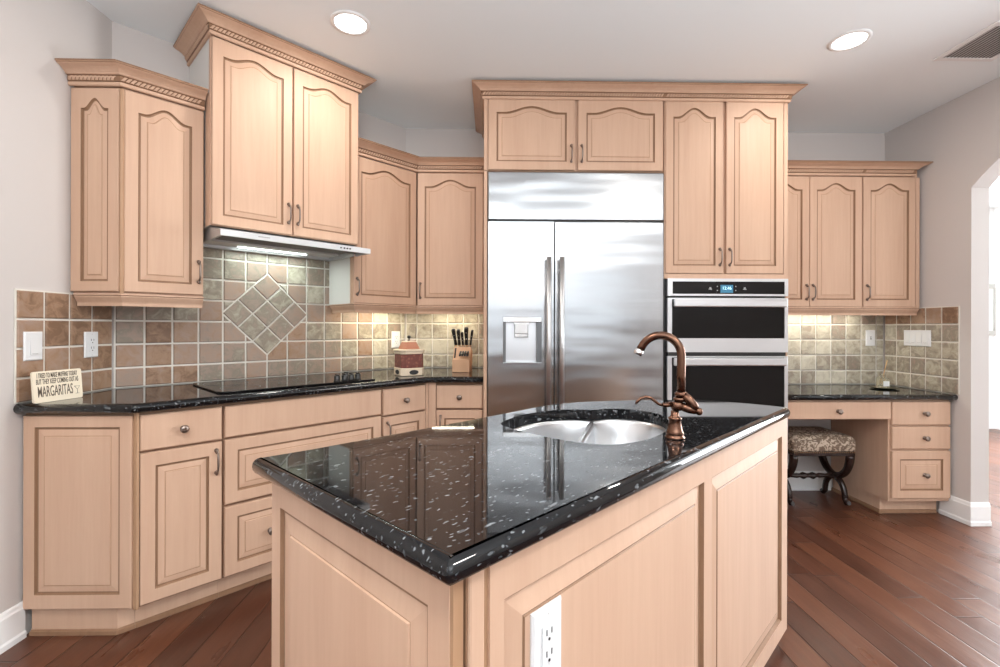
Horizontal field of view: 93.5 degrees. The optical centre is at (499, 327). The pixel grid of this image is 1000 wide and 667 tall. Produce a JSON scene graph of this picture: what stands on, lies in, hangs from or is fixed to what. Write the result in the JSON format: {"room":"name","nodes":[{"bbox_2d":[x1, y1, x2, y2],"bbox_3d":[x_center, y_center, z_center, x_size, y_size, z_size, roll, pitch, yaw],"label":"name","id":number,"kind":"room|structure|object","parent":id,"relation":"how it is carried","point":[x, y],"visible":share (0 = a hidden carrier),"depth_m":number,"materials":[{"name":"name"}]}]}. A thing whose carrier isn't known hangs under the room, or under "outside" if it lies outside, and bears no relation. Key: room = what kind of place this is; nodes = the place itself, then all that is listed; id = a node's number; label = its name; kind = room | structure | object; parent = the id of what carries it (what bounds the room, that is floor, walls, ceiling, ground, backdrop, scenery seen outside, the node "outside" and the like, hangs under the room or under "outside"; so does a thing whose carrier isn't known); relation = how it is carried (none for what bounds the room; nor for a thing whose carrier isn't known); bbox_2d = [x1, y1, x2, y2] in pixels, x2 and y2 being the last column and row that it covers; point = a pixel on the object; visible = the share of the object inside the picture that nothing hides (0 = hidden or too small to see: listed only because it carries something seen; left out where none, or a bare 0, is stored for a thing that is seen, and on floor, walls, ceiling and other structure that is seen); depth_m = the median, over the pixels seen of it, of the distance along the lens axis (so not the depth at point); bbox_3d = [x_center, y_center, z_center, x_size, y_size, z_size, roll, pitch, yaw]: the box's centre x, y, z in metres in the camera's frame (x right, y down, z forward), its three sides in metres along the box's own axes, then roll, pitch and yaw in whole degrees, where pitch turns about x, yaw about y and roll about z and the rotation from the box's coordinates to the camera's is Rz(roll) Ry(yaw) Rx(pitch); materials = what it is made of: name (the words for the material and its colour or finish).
{"room":"kitchen","nodes":[
{"label":"kitchen","id":0,"kind":"room"},
{"bbox_2d":[0,0,111,633],"bbox_3d":[-1.872,-0.131,-0.712,0.120,2.679,6.046,0,0,-1],"label":"wall","id":1,"kind":"structure","parent":0,"point":[35,91],"depth_m":1.85,"materials":[{"name":"grey paint"}]},
{"bbox_2d":[0,601,26,654],"bbox_3d":[-1.802,1.137,-0.900,0.018,0.141,5.468,0,0,-1],"label":"baseboard","id":2,"kind":"structure","parent":1,"relation":"attached to","point":[12,620],"depth_m":1.78,"materials":[{"name":"white wood"}]},
{"bbox_2d":[23,332,42,360],"bbox_3d":[-1.842,0.075,1.861,0.011,0.114,0.076,0,0,-1],"label":"light switch","id":3,"kind":"object","parent":1,"relation":"attached to","point":[32,341],"visible":1,"depth_m":1.85,"materials":[{"name":"white plastic"}]},
{"bbox_2d":[14,288,111,403],"bbox_3d":[-1.857,0.073,2.029,0.012,0.442,0.458,0,0,-1],"label":"backsplash","id":4,"kind":"structure","parent":1,"relation":"attached to","point":[63,324],"depth_m":1.98,"materials":[{"name":"tile"}]},
{"bbox_2d":[84,332,97,357],"bbox_3d":[-1.848,0.079,2.131,0.009,0.116,0.072,0,0,-1],"label":"wall outlet","id":5,"kind":"object","parent":1,"relation":"attached to","point":[90,338],"visible":1,"depth_m":2.12,"materials":[{"name":"white plastic"}]},
{"bbox_2d":[89,337,95,351],"bbox_3d":[-1.845,0.079,2.131,0.002,0.067,0.034,0,0,-1],"label":"receptacle","id":6,"kind":"object","parent":5,"relation":"attached to","point":[92,340],"depth_m":2.13,"materials":[{"name":"white plastic"}]},
{"bbox_2d":[111,21,405,388],"bbox_3d":[-1.307,-0.129,2.920,0.106,2.679,1.853,0,0,44],"label":"wall","id":7,"kind":"structure","parent":0,"point":[129,45],"depth_m":2.41,"materials":[{"name":"grey paint"}]},
{"bbox_2d":[55,58,207,307],"bbox_3d":[-1.691,-0.607,2.162,0.384,1.029,0.519,0,0,44],"label":"upper cabinet","id":8,"kind":"object","parent":7,"relation":"attached to","point":[137,133],"visible":1,"depth_m":2.07,"materials":[{"name":"brown wood"}]},
{"bbox_2d":[114,248,404,387],"bbox_3d":[-1.278,-0.092,2.864,0.012,0.775,1.667,0,0,44],"label":"backsplash","id":9,"kind":"structure","parent":7,"relation":"attached to","point":[260,315],"depth_m":2.70,"materials":[{"name":"tile"}]},
{"bbox_2d":[173,3,376,245],"bbox_3d":[-1.209,-0.970,2.600,0.469,0.972,0.908,0,0,44],"label":"upper cabinet","id":10,"kind":"object","parent":7,"relation":"attached to","point":[281,115],"visible":1,"depth_m":2.42,"materials":[{"name":"brown wood"}]},
{"bbox_2d":[203,227,369,261],"bbox_3d":[-1.184,-0.451,2.594,0.493,0.060,0.768,0,0,44],"label":"range hood","id":11,"kind":"object","parent":10,"relation":"attached to","point":[213,237],"visible":0.97,"depth_m":2.55,"materials":[{"name":"silver metal"}]},
{"bbox_2d":[329,137,419,313],"bbox_3d":[-0.765,-0.605,3.120,0.389,1.029,0.585,0,0,44],"label":"upper cabinet","id":12,"kind":"object","parent":7,"relation":"attached to","point":[383,280],"visible":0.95,"depth_m":2.98,"materials":[{"name":"brown wood"}]},
{"bbox_2d":[391,331,399,347],"bbox_3d":[-0.750,0.088,3.397,0.009,0.118,0.072,0,0,44],"label":"wall outlet","id":13,"kind":"object","parent":7,"relation":"attached to","point":[395,335],"visible":0.99,"depth_m":3.39,"materials":[{"name":"white plastic"}]},
{"bbox_2d":[394,335,397,343],"bbox_3d":[-0.748,0.089,3.395,0.002,0.067,0.034,0,0,44],"label":"receptacle","id":14,"kind":"object","parent":13,"relation":"attached to","point":[395,336],"depth_m":3.39,"materials":[{"name":"white plastic"}]},
{"bbox_2d":[0,429,999,666],"bbox_3d":[2.012,1.249,1.188,8.325,0.060,9.700,0,0,-1],"label":"floor","id":15,"kind":"structure","parent":0,"point":[866,587],"depth_m":2.02,"materials":[{"name":"brown wood"}]},
{"bbox_2d":[23,413,138,635],"bbox_3d":[-1.640,0.772,2.046,0.447,0.873,0.432,0,0,-1],"label":"base cabinet","id":16,"kind":"object","parent":15,"relation":"on","point":[81,470],"visible":0.94,"depth_m":1.83,"materials":[{"name":"brown wood"}]},
{"bbox_2d":[135,404,221,627],"bbox_3d":[-1.519,0.772,2.149,0.649,0.873,0.297,0,0,44],"label":"base cabinet","id":17,"kind":"object","parent":15,"relation":"on","point":[180,450],"visible":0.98,"depth_m":1.94,"materials":[{"name":"brown wood"}]},
{"bbox_2d":[218,388,380,597],"bbox_3d":[-1.142,0.773,2.544,0.645,0.873,0.793,0,0,44],"label":"base cabinet","id":18,"kind":"object","parent":15,"relation":"on","point":[251,430],"visible":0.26,"depth_m":2.18,"materials":[{"name":"brown wood"}]},
{"bbox_2d":[13,368,482,412],"bbox_3d":[-1.011,0.316,2.671,2.413,0.038,0.869,0,0,-38],"label":"countertop","id":19,"kind":"structure","parent":18,"relation":"on","point":[141,399],"depth_m":2.12,"materials":[{"name":"black stone"}]},
{"bbox_2d":[30,368,82,403],"bbox_3d":[-1.781,0.234,1.896,0.021,0.122,0.181,0,0,9],"label":"sign","id":20,"kind":"object","parent":19,"relation":"on","point":[54,385],"visible":1,"depth_m":1.88,"materials":[{"name":"beige wood"}]},
{"bbox_2d":[193,372,374,392],"bbox_3d":[-1.142,0.273,2.532,0.490,0.045,0.785,0,0,44],"label":"cooktop","id":21,"kind":"object","parent":19,"relation":"in","point":[256,384],"visible":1,"depth_m":2.45,"materials":[{"name":"black glass"}]},
{"bbox_2d":[393,335,424,375],"bbox_3d":[-0.567,0.174,2.935,0.163,0.247,0.163,0,0,-34],"label":"canister","id":22,"kind":"object","parent":19,"relation":"on","point":[408,357],"visible":1,"depth_m":2.88,"materials":[{"name":"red ceramic"}]},
{"bbox_2d":[452,347,471,371],"bbox_3d":[-0.253,0.216,3.178,0.116,0.164,0.135,0,0,5],"label":"knife block","id":23,"kind":"object","parent":19,"relation":"on","point":[463,363],"visible":1,"depth_m":3.12,"materials":[{"name":"brown wood"}]},
{"bbox_2d":[451,329,456,346],"bbox_3d":[-0.309,0.071,3.190,0.027,0.122,0.060,0,0,15],"label":"kitchen knife","id":24,"kind":"object","parent":23,"relation":"on","point":[453,331],"visible":1,"depth_m":3.18,"materials":[{"name":"black plastic"}]},
{"bbox_2d":[457,329,460,346],"bbox_3d":[-0.279,0.074,3.187,0.024,0.118,0.056,0,0,5],"label":"kitchen knife","id":25,"kind":"object","parent":23,"relation":"on","point":[458,330],"visible":1,"depth_m":3.18,"materials":[{"name":"black plastic"}]},
{"bbox_2d":[461,332,463,346],"bbox_3d":[-0.254,0.083,3.187,0.019,0.101,0.052,0,0,5],"label":"kitchen knife","id":26,"kind":"object","parent":23,"relation":"on","point":[462,333],"visible":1,"depth_m":3.18,"materials":[{"name":"black plastic"}]},
{"bbox_2d":[464,327,468,346],"bbox_3d":[-0.226,0.067,3.183,0.030,0.132,0.054,0,0,5],"label":"kitchen knife","id":27,"kind":"object","parent":23,"relation":"on","point":[466,329],"visible":1,"depth_m":3.17,"materials":[{"name":"black plastic"}]},
{"bbox_2d":[469,330,473,346],"bbox_3d":[-0.192,0.076,3.187,0.021,0.114,0.050,0,0,-19],"label":"kitchen knife","id":28,"kind":"object","parent":23,"relation":"on","point":[472,331],"visible":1,"depth_m":3.18,"materials":[{"name":"black plastic"}]},
{"bbox_2d":[380,383,427,436],"bbox_3d":[-0.667,0.774,3.033,0.647,0.873,0.569,0,0,44],"label":"base cabinet","id":29,"kind":"object","parent":15,"relation":"on","point":[404,408],"visible":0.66,"depth_m":2.73,"materials":[{"name":"brown wood"}]},
{"bbox_2d":[428,383,482,427],"bbox_3d":[-0.397,0.775,3.149,0.572,0.873,0.645,0,0,-1],"label":"base cabinet","id":30,"kind":"object","parent":15,"relation":"on","point":[448,403],"visible":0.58,"depth_m":2.86,"materials":[{"name":"brown wood"}]},
{"bbox_2d":[272,418,786,666],"bbox_3d":[0.294,0.776,1.454,0.641,0.869,1.684,0,0,45],"label":"base cabinet","id":31,"kind":"object","parent":15,"relation":"on","point":[688,569],"visible":0.52,"depth_m":0.97,"materials":[{"name":"brown wood"}]},
{"bbox_2d":[252,400,789,585],"bbox_3d":[0.267,0.319,1.426,0.698,0.038,1.677,0,0,45],"label":"countertop","id":32,"kind":"structure","parent":31,"relation":"on","point":[454,501],"depth_m":0.97,"materials":[{"name":"black stone"}]},
{"bbox_2d":[515,419,665,444],"bbox_3d":[0.305,0.425,1.506,0.480,0.174,0.574,0,0,45],"label":"sink","id":33,"kind":"object","parent":32,"relation":"in","point":[605,431],"visible":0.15,"depth_m":1.70,"materials":[{"name":"silver metal"}]},
{"bbox_2d":[634,331,702,439],"bbox_3d":[0.456,0.156,1.282,0.176,0.289,0.066,0,0,11],"label":"faucet","id":34,"kind":"object","parent":32,"relation":"on","point":[674,431],"visible":1,"depth_m":1.27,"materials":[{"name":"orange metal"}]},
{"bbox_2d":[530,595,560,666],"bbox_3d":[0.078,0.522,0.778,0.009,0.124,0.077,0,0,45],"label":"wall outlet","id":35,"kind":"object","parent":31,"relation":"attached to","point":[545,622],"visible":1,"depth_m":0.77,"materials":[{"name":"white plastic"}]},
{"bbox_2d":[542,619,554,666],"bbox_3d":[0.081,0.522,0.776,0.002,0.067,0.034,0,0,45],"label":"receptacle","id":36,"kind":"object","parent":35,"relation":"attached to","point":[548,625],"depth_m":0.77,"materials":[{"name":"white plastic"}]},
{"bbox_2d":[472,80,668,416],"bbox_3d":[0.407,-0.119,3.132,1.167,2.664,0.719,0,0,-1],"label":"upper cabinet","id":37,"kind":"object","parent":15,"relation":"on","point":[525,125],"visible":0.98,"depth_m":2.84,"materials":[{"name":"brown wood"}]},
{"bbox_2d":[488,172,663,416],"bbox_3d":[0.453,0.131,3.103,1.064,2.128,0.673,0,0,-1],"label":"refrigerator","id":38,"kind":"object","parent":15,"relation":"on","point":[575,260],"visible":0.77,"depth_m":2.84,"materials":[{"name":"silver metal"}]},
{"bbox_2d":[662,82,807,399],"bbox_3d":[1.406,-0.116,3.150,0.830,2.665,0.719,0,0,-1],"label":"tall cabinet","id":39,"kind":"object","parent":15,"relation":"on","point":[725,145],"visible":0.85,"depth_m":2.86,"materials":[{"name":"brown wood"}]},
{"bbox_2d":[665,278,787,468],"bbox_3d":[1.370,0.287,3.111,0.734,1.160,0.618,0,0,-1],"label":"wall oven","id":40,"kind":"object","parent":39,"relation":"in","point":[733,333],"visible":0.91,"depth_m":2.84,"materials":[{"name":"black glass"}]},
{"bbox_2d":[787,427,855,505],"bbox_3d":[2.176,0.969,3.326,0.440,0.495,0.344,0,0,-1],"label":"stool","id":41,"kind":"object","parent":15,"relation":"on","point":[821,442],"visible":0.73,"depth_m":3.18,"materials":[{"name":"brown fabric"}]},
{"bbox_2d":[788,427,855,451],"bbox_3d":[2.176,0.778,3.326,0.434,0.114,0.344,0,0,-1],"label":"cushion","id":42,"kind":"object","parent":41,"relation":"on","point":[800,439],"depth_m":3.16,"materials":[{"name":"beige fabric"}]},
{"bbox_2d":[788,400,950,512],"bbox_3d":[2.314,0.841,3.241,1.132,0.754,0.557,0,0,-1],"label":"base cabinet","id":43,"kind":"object","parent":15,"relation":"on","point":[902,462],"visible":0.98,"depth_m":3.00,"materials":[{"name":"brown wood"}]},
{"bbox_2d":[788,384,957,399],"bbox_3d":[2.321,0.445,3.248,1.146,0.036,0.560,0,0,-1],"label":"countertop","id":44,"kind":"structure","parent":43,"relation":"on","point":[795,391],"depth_m":3.03,"materials":[{"name":"black stone"}]},
{"bbox_2d":[869,386,899,388],"bbox_3d":[2.673,0.421,3.276,0.170,0.010,0.170,0,0,-1],"label":"dish","id":45,"kind":"object","parent":44,"relation":"on","point":[891,387],"visible":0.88,"depth_m":3.25,"materials":[{"name":"black ceramic"}]},
{"bbox_2d":[876,360,889,387],"bbox_3d":[2.673,0.326,3.280,0.066,0.191,0.058,0,0,-1],"label":"reed diffuser","id":46,"kind":"object","parent":45,"relation":"on","point":[882,381],"visible":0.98,"depth_m":3.26,"materials":[{"name":"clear glass"}]},
{"bbox_2d":[86,0,999,207],"bbox_3d":[2.019,-1.500,1.188,8.325,0.080,9.700,0,0,-1],"label":"ceiling","id":47,"kind":"structure","parent":0,"point":[424,57],"depth_m":2.44,"materials":[{"name":"white paint"}]},
{"bbox_2d":[330,10,370,35],"bbox_3d":[-0.721,-1.464,2.271,0.188,0.006,0.188,0,0,-1],"label":"recessed light","id":48,"kind":"object","parent":47,"relation":"in","point":[348,22],"visible":1,"depth_m":2.26,"materials":[{"name":"white"}]},
{"bbox_2d":[827,29,872,51],"bbox_3d":[1.779,-1.457,2.397,0.188,0.006,0.188,0,0,-1],"label":"recessed light","id":49,"kind":"object","parent":47,"relation":"in","point":[852,39],"visible":1,"depth_m":2.39,"materials":[{"name":"white"}]},
{"bbox_2d":[933,21,999,61],"bbox_3d":[2.527,-1.455,2.409,0.326,0.007,0.326,0,0,-1],"label":"ceiling vent","id":50,"kind":"object","parent":47,"relation":"in","point":[984,46],"visible":1,"depth_m":2.46,"materials":[{"name":"white metal"}]},
{"bbox_2d":[405,128,884,487],"bbox_3d":[1.151,-0.123,3.568,3.705,2.679,0.120,0,0,-1],"label":"wall","id":51,"kind":"structure","parent":0,"point":[419,142],"depth_m":3.53,"materials":[{"name":"grey paint"}]},
{"bbox_2d":[406,314,483,367],"bbox_3d":[-0.403,0.076,3.473,0.575,0.442,0.012,0,0,-1],"label":"backsplash","id":52,"kind":"structure","parent":51,"relation":"attached to","point":[432,333],"depth_m":3.47,"materials":[{"name":"tile"}]},
{"bbox_2d":[415,157,483,313],"bbox_3d":[-0.400,-0.604,3.283,0.578,1.029,0.387,0,0,-1],"label":"upper cabinet","id":53,"kind":"object","parent":51,"relation":"attached to","point":[449,190],"visible":0.98,"depth_m":3.16,"materials":[{"name":"brown wood"}]},
{"bbox_2d":[787,471,830,490],"bbox_3d":[2.109,1.147,3.517,0.725,0.141,0.018,0,0,-1],"label":"baseboard","id":54,"kind":"structure","parent":51,"relation":"attached to","point":[797,484],"depth_m":3.52,"materials":[{"name":"white wood"}]},
{"bbox_2d":[787,160,871,314],"bbox_3d":[2.114,-0.598,3.330,0.729,1.029,0.387,0,0,-1],"label":"upper cabinet","id":55,"kind":"object","parent":51,"relation":"attached to","point":[824,277],"visible":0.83,"depth_m":3.21,"materials":[{"name":"brown wood"}]},
{"bbox_2d":[787,315,882,383],"bbox_3d":[2.314,0.144,3.524,1.129,0.563,0.012,0,0,-1],"label":"backsplash","id":56,"kind":"structure","parent":51,"relation":"attached to","point":[822,349],"depth_m":3.52,"materials":[{"name":"tile"}]},
{"bbox_2d":[865,330,874,345],"bbox_3d":[2.772,0.081,3.517,0.070,0.118,0.018,0,0,-1],"label":"light switch","id":57,"kind":"object","parent":51,"relation":"attached to","point":[870,334],"visible":1,"depth_m":3.52,"materials":[{"name":"white plastic"}]},
{"bbox_2d":[860,161,932,314],"bbox_3d":[2.687,-0.596,3.340,0.418,1.029,0.387,0,0,-1],"label":"upper cabinet","id":58,"kind":"object","parent":51,"relation":"attached to","point":[890,189],"visible":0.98,"depth_m":3.22,"materials":[{"name":"brown wood"}]},
{"bbox_2d":[876,374,889,387],"bbox_3d":[2.668,0.375,3.280,0.057,0.092,0.058,0,0,-1],"label":"bottle","id":59,"kind":"object","parent":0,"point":[882,381],"depth_m":3.26,"materials":[{"name":"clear glass"}]},
{"bbox_2d":[884,77,999,511],"bbox_3d":[3.015,-0.118,-0.051,0.113,2.679,7.186,0,0,-1],"label":"wall","id":60,"kind":"structure","parent":0,"point":[961,136],"depth_m":2.95,"materials":[{"name":"grey paint"}]},
{"bbox_2d":[904,330,930,346],"bbox_3d":[2.879,0.076,3.242,0.011,0.108,0.198,0,0,-1],"label":"light switch","id":61,"kind":"object","parent":60,"relation":"attached to","point":[911,337],"visible":1,"depth_m":3.24,"materials":[{"name":"white plastic"}]},
{"bbox_2d":[885,306,959,394],"bbox_3d":[2.890,0.145,3.248,0.012,0.563,0.558,0,0,-1],"label":"backsplash","id":62,"kind":"structure","parent":60,"relation":"attached to","point":[936,367],"depth_m":3.18,"materials":[{"name":"tile"}]},
{"bbox_2d":[939,495,991,525],"bbox_3d":[2.946,1.150,2.987,0.132,0.141,0.208,0,0,-1],"label":"baseboard","id":63,"kind":"structure","parent":60,"relation":"attached to","point":[963,511],"depth_m":2.91,"materials":[{"name":"white wood"}]},
{"bbox_2d":[989,208,993,416],"bbox_3d":[4.529,-0.114,5.736,3.130,2.679,0.100,0,0,-1],"label":"wall","id":64,"kind":"structure","parent":0,"point":[991,210],"depth_m":5.71,"materials":[{"name":"white paint"}]},
{"bbox_2d":[989,284,995,334],"bbox_3d":[5.915,-0.211,5.698,0.150,0.620,0.021,0,0,-1],"label":"framed picture","id":65,"kind":"object","parent":64,"relation":"attached to","point":[992,287],"visible":0.44,"depth_m":5.70,"materials":[{"name":"grey"}]},
{"bbox_2d":[989,289,992,330],"bbox_3d":[5.915,-0.211,5.705,0.122,0.508,0.007,0,0,-1],"label":"print","id":66,"kind":"object","parent":65,"relation":"attached to","point":[990,290],"depth_m":5.70,"materials":[{"name":"white paint"}]},
{"bbox_2d":[989,417,995,428],"bbox_3d":[4.478,1.155,5.671,3.028,0.140,0.023,0,0,-1],"label":"baseboard","id":67,"kind":"structure","parent":64,"relation":"attached to","point":[992,420],"depth_m":5.69,"materials":[{"name":"white"}]},
{"bbox_2d":[994,206,999,429],"bbox_3d":[6.094,-0.110,3.064,0.100,2.679,5.300,0,0,-1],"label":"wall","id":68,"kind":"structure","parent":0,"point":[996,209],"depth_m":5.67,"materials":[{"name":"white paint"}]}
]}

